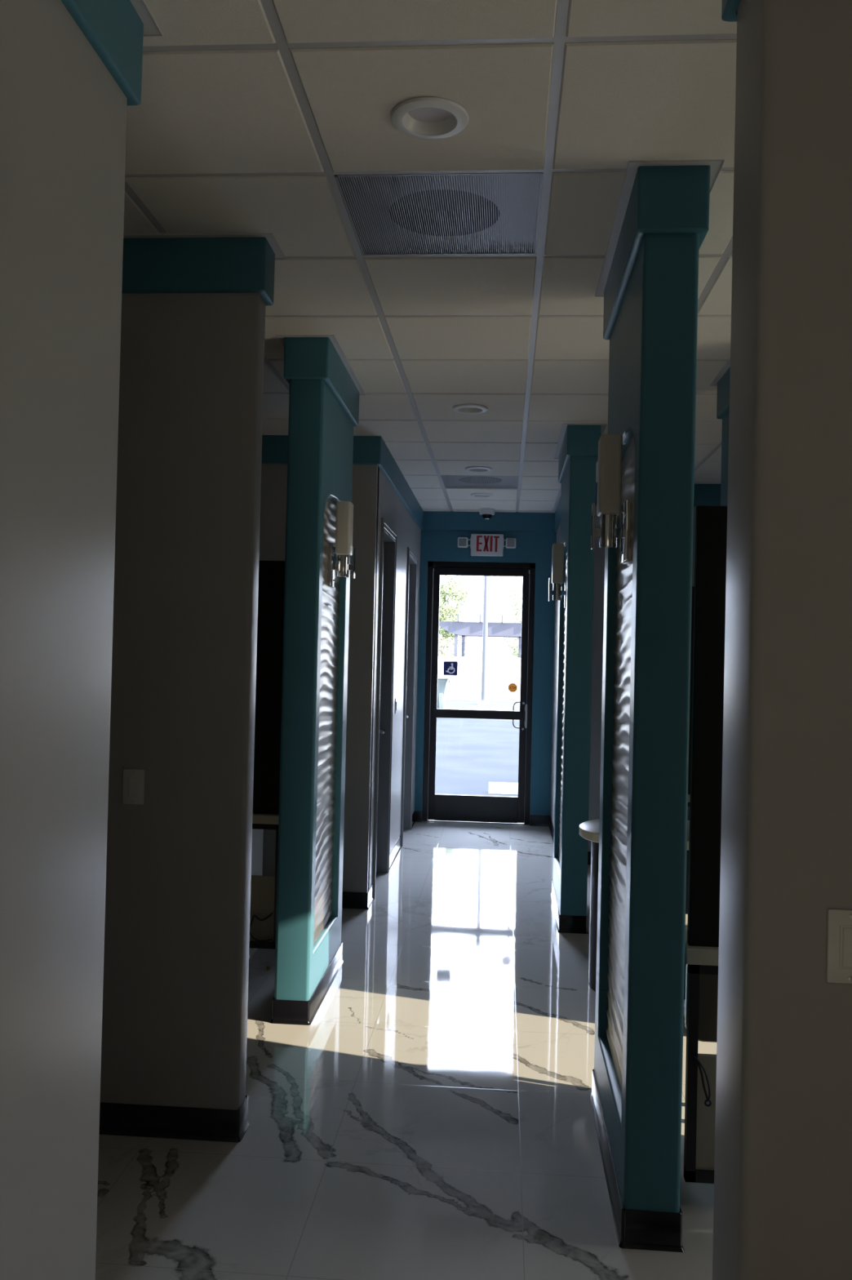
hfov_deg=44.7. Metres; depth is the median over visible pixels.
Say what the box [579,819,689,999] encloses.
desk
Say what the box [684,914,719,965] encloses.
countertop
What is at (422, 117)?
recessed light
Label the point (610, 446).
wall sconce
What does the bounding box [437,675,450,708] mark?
bin
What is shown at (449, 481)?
ceiling vent
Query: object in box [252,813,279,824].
countertop
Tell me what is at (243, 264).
trim
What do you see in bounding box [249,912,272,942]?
cable
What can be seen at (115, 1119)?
baseboard
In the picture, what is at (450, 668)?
sticker
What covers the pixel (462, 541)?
lamp
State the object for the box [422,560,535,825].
door
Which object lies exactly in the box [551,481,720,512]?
trim
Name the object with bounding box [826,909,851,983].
light switch
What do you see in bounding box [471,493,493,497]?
recessed light
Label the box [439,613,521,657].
pergola
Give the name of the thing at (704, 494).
trim
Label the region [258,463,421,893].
wall
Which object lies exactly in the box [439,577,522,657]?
house
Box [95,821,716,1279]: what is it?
floor
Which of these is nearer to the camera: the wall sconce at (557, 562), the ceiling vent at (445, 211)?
the ceiling vent at (445, 211)
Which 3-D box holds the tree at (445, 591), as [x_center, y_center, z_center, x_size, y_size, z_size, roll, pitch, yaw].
[0.235,-1.351,42.360,3.048,7.146,2.831,1,-1,-5]
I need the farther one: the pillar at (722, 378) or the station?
the station
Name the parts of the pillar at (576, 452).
wave panel, baseboard, ceiling trim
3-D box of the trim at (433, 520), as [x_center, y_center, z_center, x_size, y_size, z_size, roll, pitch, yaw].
[0.587,-1.124,9.709,1.272,0.199,0.022,1,-1,4]
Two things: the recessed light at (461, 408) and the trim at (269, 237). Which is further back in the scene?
the recessed light at (461, 408)
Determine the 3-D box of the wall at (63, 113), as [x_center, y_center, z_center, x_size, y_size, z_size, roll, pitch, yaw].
[-0.892,0.052,-0.066,0.123,3.023,4.535,1,-1,4]
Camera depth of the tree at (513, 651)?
48.81 m
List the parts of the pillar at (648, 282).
wave panel, baseboard, ceiling trim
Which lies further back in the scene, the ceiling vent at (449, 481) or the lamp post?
the lamp post
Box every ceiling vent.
[334,172,543,255]
[440,475,519,488]
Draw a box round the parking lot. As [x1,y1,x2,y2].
[435,699,519,796]
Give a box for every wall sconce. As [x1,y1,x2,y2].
[327,501,355,587]
[548,542,566,608]
[591,434,632,564]
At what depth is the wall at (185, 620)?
3.37 m
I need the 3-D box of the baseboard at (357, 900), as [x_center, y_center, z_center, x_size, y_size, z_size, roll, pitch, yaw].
[-1.573,1.601,8.154,2.702,0.099,3.372,1,-1,4]
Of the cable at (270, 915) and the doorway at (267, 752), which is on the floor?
the doorway at (267, 752)
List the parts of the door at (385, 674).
lever handle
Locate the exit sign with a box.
[457,533,515,556]
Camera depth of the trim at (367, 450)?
6.45 m
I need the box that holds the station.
[688,586,694,806]
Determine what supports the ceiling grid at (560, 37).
attached to the ceiling
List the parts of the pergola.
post, post, post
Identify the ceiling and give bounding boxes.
[123,0,737,512]
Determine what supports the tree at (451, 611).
on the parking lot
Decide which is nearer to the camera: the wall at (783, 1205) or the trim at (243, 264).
the wall at (783, 1205)
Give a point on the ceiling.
(234, 110)
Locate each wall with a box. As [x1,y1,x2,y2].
[0,0,127,1279]
[99,293,265,1110]
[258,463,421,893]
[414,529,556,815]
[437,656,520,701]
[550,505,696,851]
[712,0,851,1279]
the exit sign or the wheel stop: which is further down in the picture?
the wheel stop
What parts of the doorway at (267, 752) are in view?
leg, modesty panel, frame, black panel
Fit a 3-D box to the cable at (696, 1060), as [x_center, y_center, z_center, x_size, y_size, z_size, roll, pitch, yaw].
[0.777,1.246,2.927,0.061,0.135,0.016,1,-1,34]
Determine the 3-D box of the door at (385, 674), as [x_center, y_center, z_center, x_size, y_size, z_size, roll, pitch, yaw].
[-0.339,0.442,7.088,0.142,2.448,0.861,1,-1,4]
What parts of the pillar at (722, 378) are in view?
ceiling trim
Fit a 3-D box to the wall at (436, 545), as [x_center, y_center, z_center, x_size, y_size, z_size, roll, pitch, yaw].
[0.786,0.214,9.767,7.100,3.023,0.160,1,-1,4]
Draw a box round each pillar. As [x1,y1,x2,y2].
[270,334,366,1025]
[551,423,607,933]
[590,159,724,1252]
[709,357,730,506]
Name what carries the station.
on the floor
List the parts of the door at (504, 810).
pull handle, pull plate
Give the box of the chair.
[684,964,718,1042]
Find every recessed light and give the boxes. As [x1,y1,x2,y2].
[391,96,468,138]
[452,404,488,413]
[465,466,492,471]
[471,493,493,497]
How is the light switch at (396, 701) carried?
attached to the wall at (374, 498)
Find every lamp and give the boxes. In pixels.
[457,537,471,547]
[503,537,515,548]
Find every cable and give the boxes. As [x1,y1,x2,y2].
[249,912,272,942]
[691,1054,711,1106]
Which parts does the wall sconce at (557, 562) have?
plate, arm, lamp shade, plate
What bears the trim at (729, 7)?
attached to the wall at (783, 1205)
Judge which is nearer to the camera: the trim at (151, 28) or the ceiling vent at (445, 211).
the trim at (151, 28)
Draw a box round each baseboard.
[98,1095,249,1142]
[342,811,415,909]
[414,810,591,865]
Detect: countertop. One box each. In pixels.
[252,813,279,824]
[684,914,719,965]
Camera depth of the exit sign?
9.67 m
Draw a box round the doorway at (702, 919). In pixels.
[684,505,727,1183]
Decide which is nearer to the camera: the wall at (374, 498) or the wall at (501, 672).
the wall at (374, 498)
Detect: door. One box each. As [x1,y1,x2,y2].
[372,517,397,898]
[400,546,417,846]
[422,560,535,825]
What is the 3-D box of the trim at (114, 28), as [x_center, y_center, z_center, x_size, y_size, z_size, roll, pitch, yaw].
[-0.861,-1.280,-0.050,0.167,0.199,4.579,1,-1,4]
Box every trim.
[61,0,143,105]
[121,236,275,305]
[123,232,286,259]
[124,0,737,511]
[129,0,163,36]
[261,435,423,529]
[422,511,555,531]
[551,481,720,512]
[554,482,720,531]
[721,0,740,21]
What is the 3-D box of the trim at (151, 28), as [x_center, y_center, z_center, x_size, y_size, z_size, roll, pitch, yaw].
[-0.860,-1.357,-0.049,0.225,0.013,4.637,1,-1,4]
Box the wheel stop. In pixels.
[488,782,518,794]
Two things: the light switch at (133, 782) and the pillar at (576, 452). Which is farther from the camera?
the pillar at (576, 452)
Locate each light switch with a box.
[122,768,144,804]
[395,697,397,713]
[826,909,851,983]
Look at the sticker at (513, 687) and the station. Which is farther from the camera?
the sticker at (513, 687)
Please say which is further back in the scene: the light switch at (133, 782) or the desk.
the desk
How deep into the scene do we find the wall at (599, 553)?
7.92 m
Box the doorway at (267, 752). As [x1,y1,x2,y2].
[248,560,284,959]
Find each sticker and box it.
[443,661,457,675]
[508,683,517,692]
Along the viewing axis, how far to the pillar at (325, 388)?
4.42 m
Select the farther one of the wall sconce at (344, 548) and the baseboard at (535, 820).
the baseboard at (535, 820)
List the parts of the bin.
lid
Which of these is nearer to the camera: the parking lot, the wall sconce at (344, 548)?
the wall sconce at (344, 548)
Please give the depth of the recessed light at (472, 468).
7.42 m
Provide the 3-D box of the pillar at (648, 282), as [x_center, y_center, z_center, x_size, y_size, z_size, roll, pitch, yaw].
[0.677,0.135,3.274,0.252,3.013,1.047,1,-1,4]
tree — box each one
[438,602,471,656]
[439,575,471,644]
[498,584,522,657]
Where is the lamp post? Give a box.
[477,576,489,705]
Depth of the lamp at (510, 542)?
9.64 m
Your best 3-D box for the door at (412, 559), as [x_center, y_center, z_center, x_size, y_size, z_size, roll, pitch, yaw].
[-0.201,0.468,8.907,0.142,2.448,0.891,1,-1,4]
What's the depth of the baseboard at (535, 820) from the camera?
9.64 m
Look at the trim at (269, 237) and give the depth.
3.35 m
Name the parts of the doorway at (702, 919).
frame, modesty panel, black panel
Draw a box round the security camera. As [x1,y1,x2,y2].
[479,507,494,519]
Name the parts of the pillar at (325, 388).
baseboard, ceiling trim, wave panel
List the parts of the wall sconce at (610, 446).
plate, arm, lamp shade, plate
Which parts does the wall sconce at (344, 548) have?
plate, arm, lamp shade, plate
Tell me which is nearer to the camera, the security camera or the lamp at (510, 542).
the security camera

